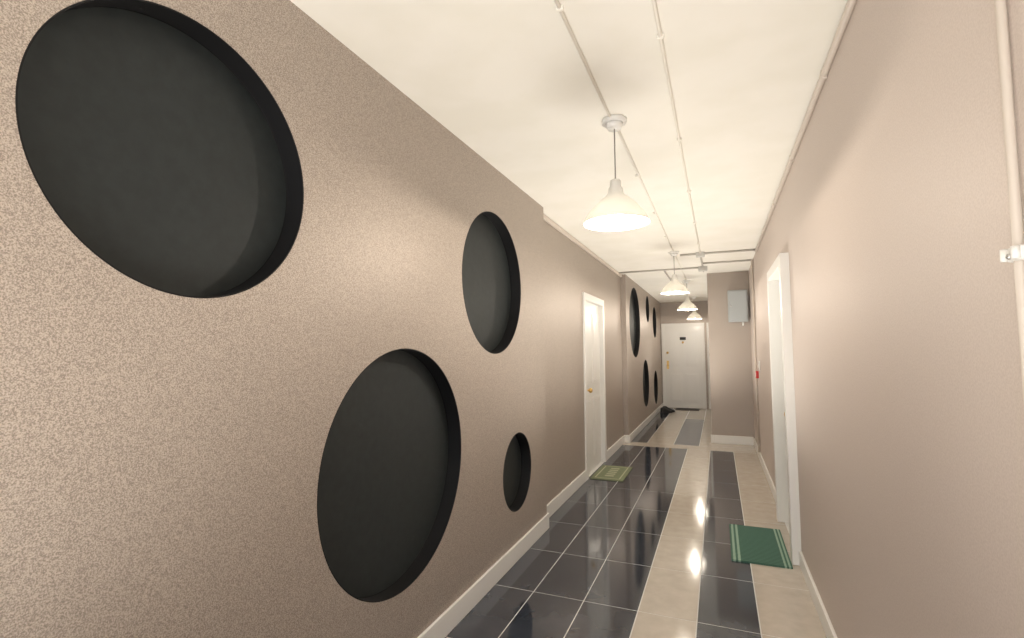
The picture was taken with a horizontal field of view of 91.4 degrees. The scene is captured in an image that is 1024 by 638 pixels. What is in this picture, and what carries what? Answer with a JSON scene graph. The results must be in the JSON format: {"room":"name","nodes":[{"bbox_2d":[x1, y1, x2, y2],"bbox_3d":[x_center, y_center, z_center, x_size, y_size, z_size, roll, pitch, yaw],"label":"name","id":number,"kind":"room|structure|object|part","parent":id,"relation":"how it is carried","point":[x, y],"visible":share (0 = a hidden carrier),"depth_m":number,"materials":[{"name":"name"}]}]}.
{"room":"apartment building corridor","nodes":[
{"label":"apartment building corridor","id":0,"kind":"room"},
{"bbox_2d":[0,0,546,637],"bbox_3d":[-1.129,0.176,0.931,0.195,2.600,6.880,-2,-4,22],"label":"wall","id":1,"kind":"structure","parent":0,"point":[161,453],"depth_m":1.51,"materials":[{"name":"paint"}]},
{"bbox_2d":[15,0,303,297],"bbox_3d":[-0.905,-0.439,1.388,0.088,0.767,0.767,-2,-4,22],"label":"wall niche","id":2,"kind":"object","parent":1,"relation":"attached to","point":[154,142],"visible":0.84,"depth_m":1.35,"materials":[{"name":"black paint"}]},
{"bbox_2d":[317,349,460,602],"bbox_3d":[-0.517,0.663,2.243,0.088,1.059,1.059,-2,-4,22],"label":"wall niche","id":3,"kind":"object","parent":1,"relation":"attached to","point":[389,473],"visible":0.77,"depth_m":2.24,"materials":[{"name":"black paint"}]},
{"bbox_2d":[462,211,520,353],"bbox_3d":[-0.148,-0.228,3.217,0.088,0.903,0.903,-2,-4,22],"label":"wall niche","id":4,"kind":"object","parent":1,"relation":"attached to","point":[491,283],"visible":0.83,"depth_m":3.32,"materials":[{"name":"black paint"}]},
{"bbox_2d":[503,432,530,511],"bbox_3d":[0.002,1.055,3.476,0.088,0.527,0.527,-2,-4,22],"label":"wall niche","id":5,"kind":"object","parent":1,"relation":"attached to","point":[517,463],"visible":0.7,"depth_m":3.61,"materials":[{"name":"black paint"}]},
{"bbox_2d":[417,403,662,637],"bbox_3d":[0.667,1.674,5.011,0.091,0.115,15.950,-2,-4,22],"label":"baseboard","id":6,"kind":"structure","parent":1,"relation":"attached to","point":[448,620],"depth_m":3.17,"materials":[{"name":"white paint"}]},
{"bbox_2d":[290,0,846,302],"bbox_3d":[1.473,-0.941,4.841,2.113,0.100,15.950,-2,-4,22],"label":"ceiling","id":7,"kind":"structure","parent":0,"point":[509,79],"depth_m":2.33,"materials":[{"name":"paint"}]},
{"bbox_2d":[583,114,649,230],"bbox_3d":[0.530,-0.759,2.569,0.336,0.544,0.336,-2,-4,22],"label":"pendant lamp","id":8,"kind":"object","parent":7,"relation":"hanging from","point":[616,211],"visible":1,"depth_m":2.54,"materials":[{"name":"white plastic"}]},
{"bbox_3d":[0.530,-0.836,2.574,0.006,0.290,0.006,0,-4,0],"label":"cord","id":9,"kind":"part","parent":8,"relation":"part of","materials":[{"name":"grey plastic"}]},
{"bbox_3d":[0.532,-0.541,2.555,0.084,0.105,0.084,-2,-4,22],"label":"bulb","id":10,"kind":"part","parent":8,"relation":"part of","materials":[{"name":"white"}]},
{"bbox_3d":[0.531,-0.600,2.559,0.336,0.226,0.336,-2,-4,22],"label":"lamp shade","id":11,"kind":"part","parent":8,"relation":"part of","materials":[{"name":"white"}]},
{"bbox_2d":[554,0,686,280],"bbox_3d":[0.688,-0.998,2.994,0.030,0.016,11.937,-2,-4,22],"label":"conduit","id":12,"kind":"object","parent":7,"relation":"attached to","point":[559,8],"depth_m":2.26,"materials":[{"name":"white metal"}]},
{"bbox_2d":[619,267,697,280],"bbox_3d":[2.537,-0.664,8.258,1.222,0.024,1.924,-2,-4,22],"label":"conduit","id":13,"kind":"object","parent":7,"relation":"attached to","point":[664,270],"depth_m":7.42,"materials":[{"name":"white metal"}]},
{"bbox_2d":[660,251,689,294],"bbox_3d":[1.964,-0.563,6.051,0.336,0.504,0.336,-2,-4,22],"label":"pendant lamp","id":14,"kind":"object","parent":7,"relation":"hanging from","point":[674,287],"visible":1,"depth_m":5.98,"materials":[{"name":"white plastic"}]},
{"bbox_3d":[1.965,-0.424,6.042,0.336,0.226,0.336,-2,-4,22],"label":"lamp shade","id":15,"kind":"part","parent":14,"relation":"part of","materials":[{"name":"white"}]},
{"bbox_2d":[651,0,700,252],"bbox_3d":[0.498,-1.078,1.739,0.026,0.016,9.467,-2,-4,22],"label":"conduit","id":16,"kind":"object","parent":7,"relation":"attached to","point":[660,36],"depth_m":2.31,"materials":[{"name":"white metal"}]},
{"bbox_2d":[677,280,697,310],"bbox_3d":[2.991,-0.409,8.543,0.336,0.504,0.336,-2,-4,22],"label":"pendant lamp","id":17,"kind":"object","parent":7,"relation":"hanging from","point":[686,305],"visible":1,"depth_m":8.47,"materials":[{"name":"white plastic"}]},
{"bbox_3d":[2.992,-0.270,8.534,0.336,0.226,0.336,-2,-4,22],"label":"lamp shade","id":18,"kind":"part","parent":17,"relation":"part of","materials":[{"name":"white"}]},
{"bbox_2d":[687,296,702,319],"bbox_3d":[4.056,-0.248,11.128,0.336,0.504,0.336,-2,-4,22],"label":"pendant lamp","id":19,"kind":"object","parent":7,"relation":"hanging from","point":[694,315],"visible":0.94,"depth_m":11.04,"materials":[{"name":"white plastic"}]},
{"bbox_3d":[4.057,-0.110,11.119,0.336,0.226,0.336,-2,-4,22],"label":"lamp shade","id":20,"kind":"part","parent":19,"relation":"part of","materials":[{"name":"white"}]},
{"bbox_2d":[696,252,704,257],"bbox_3d":[2.308,-0.788,6.129,0.100,0.050,0.100,-2,-4,22],"label":"junction box","id":21,"kind":"object","parent":7,"relation":"attached to","point":[702,254],"visible":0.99,"depth_m":6.09,"materials":[{"name":"grey plastic"}]},
{"bbox_2d":[698,266,706,271],"bbox_3d":[2.733,-0.719,7.162,0.120,0.060,0.120,-2,-4,22],"label":"junction box","id":22,"kind":"object","parent":7,"relation":"attached to","point":[700,269],"visible":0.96,"depth_m":7.12,"materials":[{"name":"grey plastic"}]},
{"bbox_2d":[680,249,754,271],"bbox_3d":[2.784,-0.764,6.754,0.875,0.024,1.524,-2,-4,22],"label":"conduit","id":23,"kind":"object","parent":7,"relation":"attached to","point":[744,249],"depth_m":6.06,"materials":[{"name":"white metal"}]},
{"bbox_2d":[703,259,750,263],"bbox_3d":[2.888,-0.767,6.712,0.630,0.024,0.024,-2,-4,22],"label":"conduit","id":24,"kind":"object","parent":7,"relation":"attached to","point":[748,259],"depth_m":6.70,"materials":[{"name":"white metal"}]},
{"bbox_2d":[543,220,623,503],"bbox_3d":[0.899,0.488,5.953,0.120,2.600,3.970,-2,-4,22],"label":"wall","id":25,"kind":"structure","parent":0,"point":[570,271],"depth_m":5.05,"materials":[{"name":"paint"}]},
{"bbox_2d":[543,214,621,276],"bbox_3d":[0.958,-0.786,6.008,0.025,0.040,3.970,-2,-4,22],"label":"trim","id":26,"kind":"structure","parent":25,"relation":"attached to","point":[548,220],"depth_m":5.32,"materials":[{"name":"beige"}]},
{"bbox_2d":[586,302,600,472],"bbox_3d":[0.946,0.796,6.018,0.058,1.986,0.900,-2,-4,22],"label":"leaf","id":27,"kind":"object","parent":25,"relation":"attached to","point":[592,311],"visible":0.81,"depth_m":6.07,"materials":[{"name":"white wood"}]},
{"bbox_2d":[582,292,606,479],"bbox_3d":[0.951,0.760,6.018,0.130,2.065,1.050,-2,-4,22],"label":"frame","id":28,"kind":"object","parent":25,"relation":"attached to","point":[587,297],"visible":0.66,"depth_m":6.36,"materials":[{"name":"white paint"}]},
{"bbox_2d":[445,408,826,637],"bbox_3d":[1.515,1.747,4.722,2.113,0.080,16.070,-2,-4,22],"label":"floor","id":29,"kind":"structure","parent":0,"point":[647,554],"depth_m":3.30,"materials":[{"name":"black tile"}]},
{"bbox_2d":[590,465,632,481],"bbox_3d":[1.156,1.771,5.762,0.360,0.012,0.680,-2,-4,22],"label":"doormat","id":30,"kind":"object","parent":29,"relation":"on","point":[606,472],"visible":1,"depth_m":5.71,"materials":[{"name":"fabric"}]},
{"bbox_2d":[660,407,672,412],"bbox_3d":[3.485,2.052,11.277,0.280,0.132,0.096,0,-4,-6],"label":"shoe","id":31,"kind":"object","parent":29,"relation":"on","point":[662,409],"visible":1,"depth_m":11.24,"materials":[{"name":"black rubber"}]},
{"bbox_2d":[675,408,698,410],"bbox_3d":[4.175,2.147,11.894,0.530,0.012,0.380,-2,-4,22],"label":"doormat","id":32,"kind":"object","parent":29,"relation":"on","point":[690,409],"visible":1,"depth_m":11.81,"materials":[{"name":"fabric"}]},
{"bbox_2d":[729,524,792,568],"bbox_3d":[1.777,1.628,3.619,0.362,0.010,0.740,-2,-4,22],"label":"doormat","id":33,"kind":"object","parent":29,"relation":"on","point":[749,544],"visible":1,"depth_m":3.56,"materials":[{"name":"green fabric"}]},
{"bbox_2d":[620,274,662,434],"bbox_3d":[2.659,0.747,10.125,0.195,2.600,5.100,-2,-4,22],"label":"wall","id":34,"kind":"structure","parent":0,"point":[635,411],"depth_m":8.96,"materials":[{"name":"paint"}]},
{"bbox_2d":[629,288,639,356],"bbox_3d":[2.077,0.062,8.620,0.088,1.199,1.199,-2,-4,22],"label":"wall niche","id":35,"kind":"object","parent":34,"relation":"attached to","point":[634,315],"visible":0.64,"depth_m":8.98,"materials":[{"name":"black paint"}]},
{"bbox_2d":[643,360,648,406],"bbox_3d":[2.552,1.240,9.683,0.088,0.899,0.899,-2,-4,22],"label":"wall niche","id":36,"kind":"object","parent":34,"relation":"attached to","point":[645,368],"visible":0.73,"depth_m":10.02,"materials":[{"name":"black paint"}]},
{"bbox_2d":[646,296,648,321],"bbox_3d":[2.728,-0.199,10.231,0.088,0.539,0.539,-2,-4,22],"label":"wall niche","id":37,"kind":"object","parent":34,"relation":"attached to","point":[647,301],"visible":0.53,"depth_m":10.44,"materials":[{"name":"black paint"}]},
{"bbox_2d":[653,307,655,336],"bbox_3d":[3.178,0.078,11.306,0.088,0.699,0.699,-2,-4,22],"label":"wall niche","id":38,"kind":"object","parent":34,"relation":"attached to","point":[654,312],"visible":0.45,"depth_m":11.59,"materials":[{"name":"black paint"}]},
{"bbox_2d":[654,371,657,403],"bbox_3d":[3.169,1.522,11.166,0.088,0.739,0.739,-2,-4,22],"label":"wall niche","id":39,"kind":"object","parent":34,"relation":"attached to","point":[655,374],"visible":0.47,"depth_m":11.47,"materials":[{"name":"black paint"}]},
{"bbox_2d":[660,301,708,408],"bbox_3d":[4.538,0.866,12.170,2.113,2.600,0.120,-2,-4,22],"label":"wall","id":40,"kind":"structure","parent":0,"point":[669,314],"depth_m":12.28,"materials":[{"name":"beige paint"}]},
{"bbox_2d":[664,326,703,408],"bbox_3d":[4.179,1.168,12.182,0.860,1.995,0.098,-2,-4,22],"label":"door","id":41,"kind":"structure","parent":40,"relation":"attached to","point":[684,375],"depth_m":12.20,"materials":[{"name":"white wood"}]},
{"bbox_3d":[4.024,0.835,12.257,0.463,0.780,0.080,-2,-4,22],"label":"handle","id":42,"kind":"part","parent":41,"relation":"part of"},
{"bbox_2d":[661,323,710,408],"bbox_3d":[4.251,1.135,12.191,1.130,2.070,0.030,-2,-4,22],"label":"frame","id":43,"kind":"object","parent":40,"relation":"attached to","point":[672,324],"visible":0.82,"depth_m":12.07,"materials":[{"name":"white paint"}]},
{"bbox_2d":[707,271,754,437],"bbox_3d":[4.267,0.708,9.708,0.738,2.600,4.650,-2,-4,22],"label":"wall","id":44,"kind":"structure","parent":0,"point":[730,354],"depth_m":7.59,"materials":[{"name":"beige paint"}]},
{"bbox_2d":[711,435,753,444],"bbox_3d":[3.304,1.815,7.509,0.588,0.120,0.016,-2,-4,22],"label":"baseboard","id":45,"kind":"structure","parent":44,"relation":"attached to","point":[743,440],"depth_m":7.50,"materials":[{"name":"white paint"}]},
{"bbox_2d":[727,290,747,325],"bbox_3d":[3.390,-0.165,7.505,0.270,0.530,0.185,-2,-4,22],"label":"electrical box","id":46,"kind":"object","parent":44,"relation":"attached to","point":[737,299],"visible":1,"depth_m":7.43,"materials":[{"name":"grey metal"}]},
{"bbox_2d":[748,0,1023,637],"bbox_3d":[1.506,0.243,2.235,0.150,2.600,11.300,-2,-4,22],"label":"wall","id":47,"kind":"structure","parent":0,"point":[891,213],"depth_m":1.32,"materials":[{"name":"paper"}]},
{"bbox_2d":[751,259,759,451],"bbox_3d":[3.153,0.459,6.472,0.029,2.493,0.040,-2,-4,22],"label":"conduit","id":48,"kind":"object","parent":47,"relation":"attached to","point":[752,274],"visible":0.99,"depth_m":6.46,"materials":[{"name":"beige metal"}]},
{"bbox_2d":[767,252,800,564],"bbox_3d":[2.092,0.606,3.759,0.165,2.065,0.970,-2,-4,22],"label":"frame","id":49,"kind":"object","parent":47,"relation":"attached to","point":[778,275],"visible":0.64,"depth_m":3.44,"materials":[{"name":"white paint"}]},
{"bbox_2d":[754,438,837,637],"bbox_3d":[1.438,1.493,2.186,0.016,0.100,11.300,-2,-4,22],"label":"baseboard","id":50,"kind":"structure","parent":47,"relation":"attached to","point":[828,628],"depth_m":2.83,"materials":[{"name":"white paint"}]},
{"bbox_2d":[755,0,856,251],"bbox_3d":[1.077,-1.073,1.526,0.029,0.036,9.514,-2,-4,22],"label":"conduit","id":51,"kind":"object","parent":47,"relation":"attached to","point":[850,4],"depth_m":2.25,"materials":[{"name":"white metal"}]},
{"bbox_2d":[994,0,1023,400],"bbox_3d":[0.820,0.150,0.790,0.014,2.607,0.014,-2,-4,22],"label":"conduit","id":52,"kind":"object","parent":47,"relation":"attached to","point":[1017,233],"visible":1,"depth_m":0.81,"materials":[{"name":"beige metal"}]},
{"bbox_2d":[999,244,1023,262],"bbox_3d":[0.814,-0.105,0.808,0.026,0.024,0.044,-2,-4,22],"label":"clamp","id":53,"kind":"object","parent":47,"relation":"attached to","point":[1014,253],"visible":1,"depth_m":0.80,"materials":[{"name":"white plastic"}]}
]}

